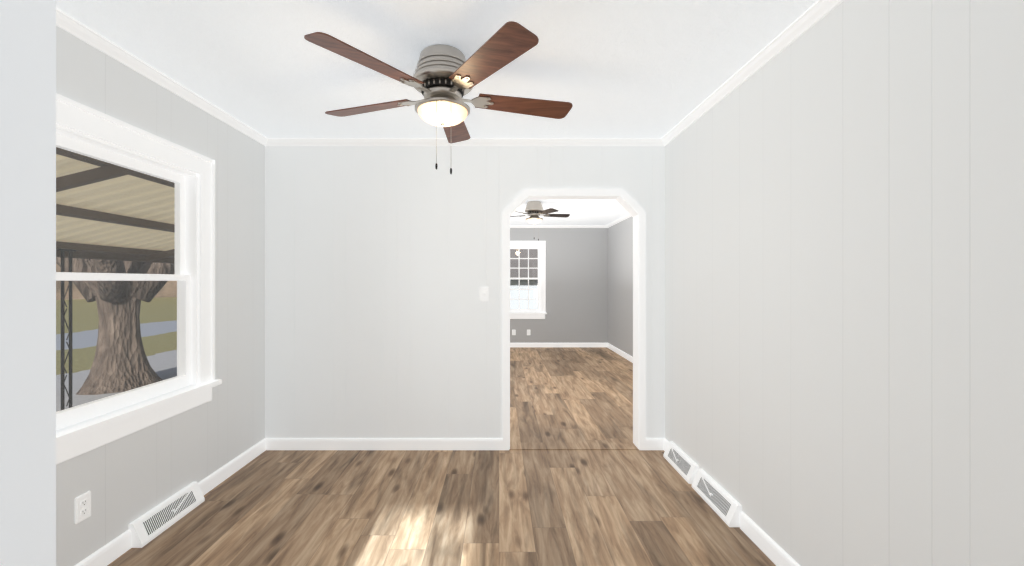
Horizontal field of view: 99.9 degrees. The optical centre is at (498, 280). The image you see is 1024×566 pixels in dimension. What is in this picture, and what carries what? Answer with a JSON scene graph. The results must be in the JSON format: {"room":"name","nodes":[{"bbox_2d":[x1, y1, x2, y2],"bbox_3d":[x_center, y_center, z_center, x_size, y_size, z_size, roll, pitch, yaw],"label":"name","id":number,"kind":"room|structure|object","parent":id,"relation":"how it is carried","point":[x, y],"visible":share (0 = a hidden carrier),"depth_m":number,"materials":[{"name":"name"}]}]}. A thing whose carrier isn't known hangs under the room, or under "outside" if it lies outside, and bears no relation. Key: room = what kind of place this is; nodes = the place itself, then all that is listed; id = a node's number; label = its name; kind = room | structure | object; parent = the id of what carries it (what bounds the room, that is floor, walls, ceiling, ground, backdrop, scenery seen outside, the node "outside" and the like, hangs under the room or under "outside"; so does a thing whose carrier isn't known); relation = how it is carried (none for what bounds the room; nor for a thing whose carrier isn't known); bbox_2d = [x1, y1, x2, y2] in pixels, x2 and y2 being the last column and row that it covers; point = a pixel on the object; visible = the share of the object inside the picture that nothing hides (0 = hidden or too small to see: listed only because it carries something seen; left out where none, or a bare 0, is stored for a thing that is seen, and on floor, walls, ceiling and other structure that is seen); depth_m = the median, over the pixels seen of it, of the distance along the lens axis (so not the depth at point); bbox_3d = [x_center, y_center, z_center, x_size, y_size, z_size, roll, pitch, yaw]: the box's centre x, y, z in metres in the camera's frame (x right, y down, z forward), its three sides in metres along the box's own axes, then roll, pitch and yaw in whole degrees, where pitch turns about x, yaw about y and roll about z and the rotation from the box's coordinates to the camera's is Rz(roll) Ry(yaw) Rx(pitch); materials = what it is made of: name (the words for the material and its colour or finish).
{"room":"empty dining room","nodes":[
{"label":"empty dining room","id":0,"kind":"room"},
{"bbox_2d":[0,0,55,565],"bbox_3d":[-1.270,0.110,0.600,1.180,2.460,0.120,0,0,0],"label":"wall","id":1,"kind":"structure","parent":0,"point":[27,282],"depth_m":0.62,"materials":[{"name":"white paint"}]},
{"bbox_2d":[56,25,264,565],"bbox_3d":[-1.920,0.110,0.120,0.120,2.460,6.840,0,0,0],"label":"wall","id":2,"kind":"structure","parent":0,"point":[126,480],"depth_m":2.56,"materials":[{"name":"grey paint"}]},
{"bbox_2d":[75,491,90,523],"bbox_3d":[-1.856,1.010,1.920,0.009,0.114,0.070,0,0,0],"label":"electrical outlet","id":3,"kind":"object","parent":2,"relation":"attached to","point":[82,507],"visible":1,"depth_m":1.92,"materials":[{"name":"white plastic"}]},
{"bbox_2d":[75,530,131,565],"bbox_3d":[-1.853,1.294,1.410,0.015,0.092,1.500,0,0,0],"label":"baseboard","id":4,"kind":"structure","parent":2,"relation":"attached to","point":[114,549],"depth_m":2.04,"materials":[{"name":"white wood"}]},
{"bbox_2d":[56,94,221,463],"bbox_3d":[-1.893,-0.006,2.210,0.175,1.542,1.180,0,0,0],"label":"window","id":5,"kind":"structure","parent":2,"relation":"in","point":[81,129],"depth_m":2.34,"materials":[{"name":"white wood"}]},
{"bbox_2d":[56,7,267,143],"bbox_3d":[-1.836,-1.097,2.015,0.048,0.046,2.710,0,0,0],"label":"crown molding","id":6,"kind":"structure","parent":2,"relation":"attached to","point":[64,21],"depth_m":2.23,"materials":[{"name":"white wood"}]},
{"bbox_2d":[198,438,266,495],"bbox_3d":[-1.853,1.294,3.010,0.015,0.092,0.780,0,0,0],"label":"baseboard","id":7,"kind":"structure","parent":2,"relation":"attached to","point":[210,482],"depth_m":2.98,"materials":[{"name":"white wood"}]},
{"bbox_2d":[56,0,817,224],"bbox_3d":[0.170,-1.170,2.770,4.340,0.100,12.140,0,0,0],"label":"ceiling","id":8,"kind":"structure","parent":0,"point":[630,68],"depth_m":2.14,"materials":[{"name":"white paint"}]},
{"bbox_2d":[304,21,572,173],"bbox_3d":[-0.274,-0.809,2.185,1.329,0.621,1.281,0,0,0],"label":"fan","id":9,"kind":"object","parent":8,"relation":"hanging from","point":[444,80],"visible":1,"depth_m":2.02,"materials":[{"name":"brown wood"}]},
{"bbox_2d":[510,201,569,240],"bbox_3d":[0.516,-0.840,6.120,0.999,0.561,0.994,0,0,0],"label":"ceiling fan","id":10,"kind":"object","parent":8,"relation":"hanging from","point":[534,210],"visible":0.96,"depth_m":6.01,"materials":[{"name":"silver metal"}]},
{"bbox_2d":[107,347,775,565],"bbox_3d":[0.170,1.387,2.770,4.340,0.106,12.140,0,0,0],"label":"floor","id":11,"kind":"structure","parent":0,"point":[459,508],"depth_m":2.59,"materials":[{"name":"brown wood"}]},
{"bbox_2d":[129,482,204,547],"bbox_3d":[-1.827,1.281,2.390,0.066,0.118,0.460,0,0,0],"label":"floor vent","id":12,"kind":"object","parent":11,"relation":"in","point":[152,524],"visible":1,"depth_m":2.34,"materials":[{"name":"white plastic"}]},
{"bbox_2d":[663,441,698,483],"bbox_3d":[1.287,1.281,3.060,0.066,0.118,0.440,0,0,0],"label":"floor vent","id":13,"kind":"object","parent":11,"relation":"in","point":[681,462],"visible":1,"depth_m":3.01,"materials":[{"name":"white plastic"}]},
{"bbox_2d":[692,469,741,526],"bbox_3d":[1.287,1.281,2.570,0.066,0.118,0.460,0,0,0],"label":"floor vent","id":14,"kind":"object","parent":11,"relation":"in","point":[722,503],"visible":0.98,"depth_m":2.51,"materials":[{"name":"white plastic"}]},
{"bbox_2d":[265,146,664,437],"bbox_3d":[0.170,0.110,3.480,4.300,2.460,0.120,0,0,0],"label":"wall","id":15,"kind":"structure","parent":0,"point":[383,264],"depth_m":3.42,"materials":[{"name":"grey paint"}]},
{"bbox_2d":[267,438,502,449],"bbox_3d":[-0.914,1.294,3.413,1.891,0.092,0.015,0,0,0],"label":"baseboard","id":16,"kind":"structure","parent":15,"relation":"attached to","point":[272,443],"depth_m":3.40,"materials":[{"name":"white wood"}]},
{"bbox_2d":[263,138,663,145],"bbox_3d":[-0.300,-1.097,3.396,3.120,0.046,0.048,0,0,0],"label":"crown molding","id":17,"kind":"structure","parent":15,"relation":"attached to","point":[271,141],"depth_m":3.39,"materials":[{"name":"white wood"}]},
{"bbox_2d":[480,287,488,300],"bbox_3d":[-0.115,0.105,3.411,0.070,0.114,0.018,0,0,0],"label":"light switch","id":18,"kind":"object","parent":15,"relation":"attached to","point":[484,293],"visible":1,"depth_m":3.41,"materials":[{"name":"white plastic"}]},
{"bbox_2d":[503,189,645,449],"bbox_3d":[0.597,0.305,3.480,1.131,2.070,0.152,0,0,0],"label":"door frame","id":19,"kind":"structure","parent":15,"relation":"attached to","point":[629,204],"depth_m":3.40,"materials":[{"name":"white wood"}]},
{"bbox_2d":[646,438,668,446],"bbox_3d":[1.661,1.294,3.548,0.998,0.092,0.015,0,0,0],"label":"baseboard","id":20,"kind":"structure","parent":15,"relation":"attached to","point":[650,442],"depth_m":3.40,"materials":[{"name":"white wood"}]},
{"bbox_2d":[510,228,607,342],"bbox_3d":[0.450,0.110,8.760,3.740,2.460,0.120,0,0,0],"label":"wall","id":21,"kind":"structure","parent":0,"point":[576,285],"depth_m":8.70,"materials":[{"name":"grey paint"}]},
{"bbox_2d":[510,241,546,318],"bbox_3d":[0.410,-0.024,8.732,1.110,1.577,0.175,0,0,0],"label":"window","id":22,"kind":"structure","parent":21,"relation":"in","point":[539,312],"depth_m":8.70,"materials":[{"name":"white wood"}]},
{"bbox_2d":[510,225,603,227],"bbox_3d":[0.450,-1.097,8.676,3.360,0.046,0.048,0,0,0],"label":"crown molding","id":23,"kind":"structure","parent":21,"relation":"attached to","point":[511,226],"depth_m":8.67,"materials":[{"name":"white wood"}]},
{"bbox_2d":[510,343,606,346],"bbox_3d":[0.450,1.294,8.692,3.420,0.092,0.015,0,0,0],"label":"baseboard","id":24,"kind":"structure","parent":21,"relation":"attached to","point":[511,344],"depth_m":8.68,"materials":[{"name":"white wood"}]},
{"bbox_2d":[608,216,632,356],"bbox_3d":[2.260,0.110,6.120,0.120,2.460,5.160,0,0,0],"label":"wall","id":25,"kind":"structure","parent":0,"point":[620,285],"depth_m":7.72,"materials":[{"name":"grey paint"}]},
{"bbox_2d":[604,214,630,227],"bbox_3d":[2.176,-1.097,6.120,0.048,0.046,5.160,0,0,0],"label":"crown molding","id":26,"kind":"structure","parent":25,"relation":"attached to","point":[628,215],"depth_m":7.89,"materials":[{"name":"white wood"}]},
{"bbox_2d":[607,343,632,362],"bbox_3d":[2.193,1.294,6.120,0.015,0.092,5.160,0,0,0],"label":"baseboard","id":27,"kind":"structure","parent":25,"relation":"attached to","point":[618,351],"depth_m":7.73,"materials":[{"name":"white wood"}]},
{"bbox_2d":[665,0,1023,565],"bbox_3d":[1.380,0.110,0.060,0.120,2.460,6.720,0,0,0],"label":"wall","id":28,"kind":"structure","parent":0,"point":[844,282],"depth_m":1.56,"materials":[{"name":"grey paint"}]},
{"bbox_2d":[660,0,843,145],"bbox_3d":[1.296,-1.097,0.110,0.048,0.046,6.620,0,0,0],"label":"crown molding","id":29,"kind":"structure","parent":28,"relation":"attached to","point":[811,16],"depth_m":2.12,"materials":[{"name":"white wood"}]},
{"bbox_2d":[740,511,799,565],"bbox_3d":[1.312,1.294,-0.435,0.015,0.092,5.530,0,0,0],"label":"baseboard","id":30,"kind":"structure","parent":28,"relation":"attached to","point":[775,553],"depth_m":2.11,"materials":[{"name":"white wood"}]},
{"label":"outside","id":31,"kind":"structure","parent":0,"visible":0},
{"bbox_2d":[56,297,176,411],"bbox_3d":[-15.000,1.940,20.000,150.000,0.200,160.000,0,0,0],"label":"ground","id":32,"kind":"structure","parent":31,"point":[155,329],"depth_m":13.30,"materials":[{"name":"green plant"}]},
{"bbox_2d":[57,249,75,409],"bbox_3d":[-5.480,0.720,5.450,0.060,2.240,0.180,0,0,0],"label":"post","id":33,"kind":"object","parent":32,"relation":"on","point":[63,359],"depth_m":5.41,"materials":[{"name":"black metal"}]},
{"bbox_2d":[56,257,174,394],"bbox_3d":[-7.013,-2.091,6.930,6.905,7.961,6.020,0,0,0],"label":"tree","id":34,"kind":"object","parent":32,"relation":"on","point":[110,338],"depth_m":7.25,"materials":[{"name":"brown plant"}]},
{"bbox_2d":[56,263,176,299],"bbox_3d":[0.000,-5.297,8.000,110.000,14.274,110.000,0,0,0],"label":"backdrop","id":35,"kind":"object","parent":32,"relation":"on","point":[163,290],"depth_m":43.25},
{"bbox_2d":[510,249,537,308],"bbox_3d":[0.500,-0.560,22.000,18.200,4.800,9.400,0,0,0],"label":"neighbor house","id":36,"kind":"structure","parent":32,"relation":"on","point":[514,285],"depth_m":18.00,"materials":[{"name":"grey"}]},
{"bbox_3d":[-5.480,0.720,-1.000,0.060,2.240,0.180,0,0,0],"label":"post","id":37,"kind":"object","parent":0,"visible":0},
{"bbox_2d":[56,147,174,263],"bbox_3d":[-3.859,-0.853,5.500,3.812,1.094,17.000,0,0,0],"label":"carport roof","id":38,"kind":"structure","parent":37,"relation":"on","point":[116,250],"depth_m":4.86,"materials":[{"name":"beige"}]}
]}

